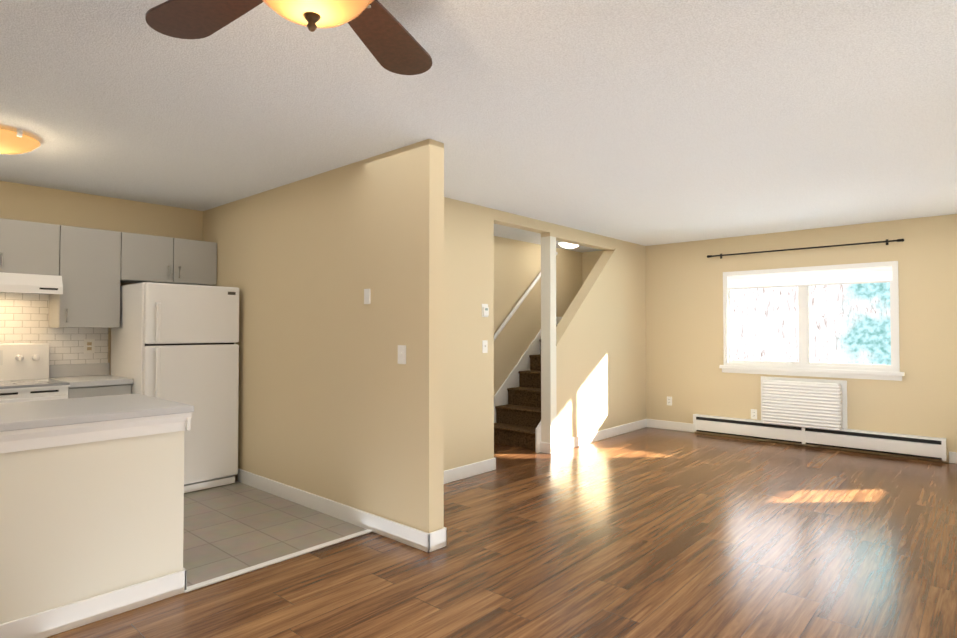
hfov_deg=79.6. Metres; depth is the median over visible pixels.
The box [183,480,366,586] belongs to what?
floor
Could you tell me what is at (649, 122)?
ceiling
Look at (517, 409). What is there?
staircase
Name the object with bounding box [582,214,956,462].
wall
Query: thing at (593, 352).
wall
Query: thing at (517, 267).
wall
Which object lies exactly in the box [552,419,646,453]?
baseboard
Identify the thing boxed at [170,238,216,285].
upper cabinet
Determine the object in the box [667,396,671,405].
electrical outlet
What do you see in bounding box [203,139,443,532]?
wall
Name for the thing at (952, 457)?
baseboard
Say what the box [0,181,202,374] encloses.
wall
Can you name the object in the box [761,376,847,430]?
air conditioner
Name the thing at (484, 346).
light switch
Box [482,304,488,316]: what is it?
switch
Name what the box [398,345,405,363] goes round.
light switch
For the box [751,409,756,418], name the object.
electrical outlet
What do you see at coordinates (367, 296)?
plate
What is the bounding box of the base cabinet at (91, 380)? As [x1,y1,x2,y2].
[49,363,132,398]
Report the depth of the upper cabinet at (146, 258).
4.80 m
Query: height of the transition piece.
0.007 m
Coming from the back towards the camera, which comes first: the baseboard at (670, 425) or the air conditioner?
the baseboard at (670, 425)
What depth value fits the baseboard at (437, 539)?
3.38 m
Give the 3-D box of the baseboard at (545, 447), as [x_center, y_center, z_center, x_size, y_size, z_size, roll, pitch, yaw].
[0.705,1.353,6.038,0.148,0.110,0.014,-1,-2,42]
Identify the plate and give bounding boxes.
[364,289,370,303]
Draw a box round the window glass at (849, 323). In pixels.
[731,282,890,364]
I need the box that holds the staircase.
[494,252,561,452]
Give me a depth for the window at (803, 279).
6.44 m
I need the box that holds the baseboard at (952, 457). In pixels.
[949,452,956,463]
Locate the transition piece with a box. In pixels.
[184,529,372,592]
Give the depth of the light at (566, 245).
7.27 m
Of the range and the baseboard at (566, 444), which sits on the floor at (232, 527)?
the range
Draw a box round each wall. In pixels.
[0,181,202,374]
[0,414,175,637]
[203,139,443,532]
[444,197,645,470]
[494,209,549,233]
[494,236,581,394]
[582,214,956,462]
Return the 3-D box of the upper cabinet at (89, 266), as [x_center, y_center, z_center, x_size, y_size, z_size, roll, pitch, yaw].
[-3.140,-0.321,4.596,0.352,0.780,0.408,-1,-2,42]
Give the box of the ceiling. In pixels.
[0,0,956,252]
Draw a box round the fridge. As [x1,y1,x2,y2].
[111,282,239,492]
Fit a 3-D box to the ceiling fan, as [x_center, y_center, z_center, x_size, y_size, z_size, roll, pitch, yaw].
[-0.459,-0.909,1.440,1.331,0.386,1.337,-1,-2,42]
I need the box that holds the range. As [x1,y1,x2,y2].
[0,343,69,403]
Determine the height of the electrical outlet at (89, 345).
0.115 m
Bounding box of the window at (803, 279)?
[719,261,904,380]
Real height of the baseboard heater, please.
0.210 m
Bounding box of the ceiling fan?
[145,0,431,74]
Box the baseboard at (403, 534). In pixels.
[238,469,429,552]
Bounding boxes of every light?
[0,128,40,154]
[558,241,578,248]
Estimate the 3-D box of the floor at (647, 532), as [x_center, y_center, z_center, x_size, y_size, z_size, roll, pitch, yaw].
[-0.215,1.410,3.605,6.500,0.100,9.850,-1,-2,42]
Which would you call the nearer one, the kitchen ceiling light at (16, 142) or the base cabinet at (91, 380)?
the kitchen ceiling light at (16, 142)
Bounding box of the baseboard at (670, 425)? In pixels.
[647,419,693,432]
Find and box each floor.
[47,427,956,637]
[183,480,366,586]
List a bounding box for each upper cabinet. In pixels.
[0,218,59,275]
[48,225,120,327]
[120,232,172,282]
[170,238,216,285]
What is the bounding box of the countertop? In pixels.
[0,394,193,433]
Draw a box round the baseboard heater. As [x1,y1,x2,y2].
[693,414,946,460]
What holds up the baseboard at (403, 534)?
attached to the wall at (338, 403)
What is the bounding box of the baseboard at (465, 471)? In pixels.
[444,458,494,483]
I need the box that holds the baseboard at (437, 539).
[428,528,445,552]
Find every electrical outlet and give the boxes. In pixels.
[84,339,94,352]
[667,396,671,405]
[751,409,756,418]
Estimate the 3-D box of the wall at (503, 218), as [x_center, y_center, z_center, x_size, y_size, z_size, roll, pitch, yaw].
[0.403,-0.968,5.745,0.120,0.100,0.920,-1,-2,42]
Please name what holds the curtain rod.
attached to the wall at (684, 323)
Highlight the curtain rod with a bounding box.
[707,239,903,258]
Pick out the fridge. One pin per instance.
(174, 342)
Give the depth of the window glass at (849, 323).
9.10 m
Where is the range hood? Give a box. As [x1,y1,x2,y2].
[0,272,62,293]
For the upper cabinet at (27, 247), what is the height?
0.390 m
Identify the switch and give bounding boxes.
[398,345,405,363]
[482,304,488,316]
[482,340,487,352]
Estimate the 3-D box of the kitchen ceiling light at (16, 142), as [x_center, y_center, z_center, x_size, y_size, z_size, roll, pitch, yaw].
[-2.777,-1.014,3.301,0.416,0.104,0.419,-1,-2,42]
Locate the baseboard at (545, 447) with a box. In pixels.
[540,442,551,453]
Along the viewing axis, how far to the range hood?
4.13 m

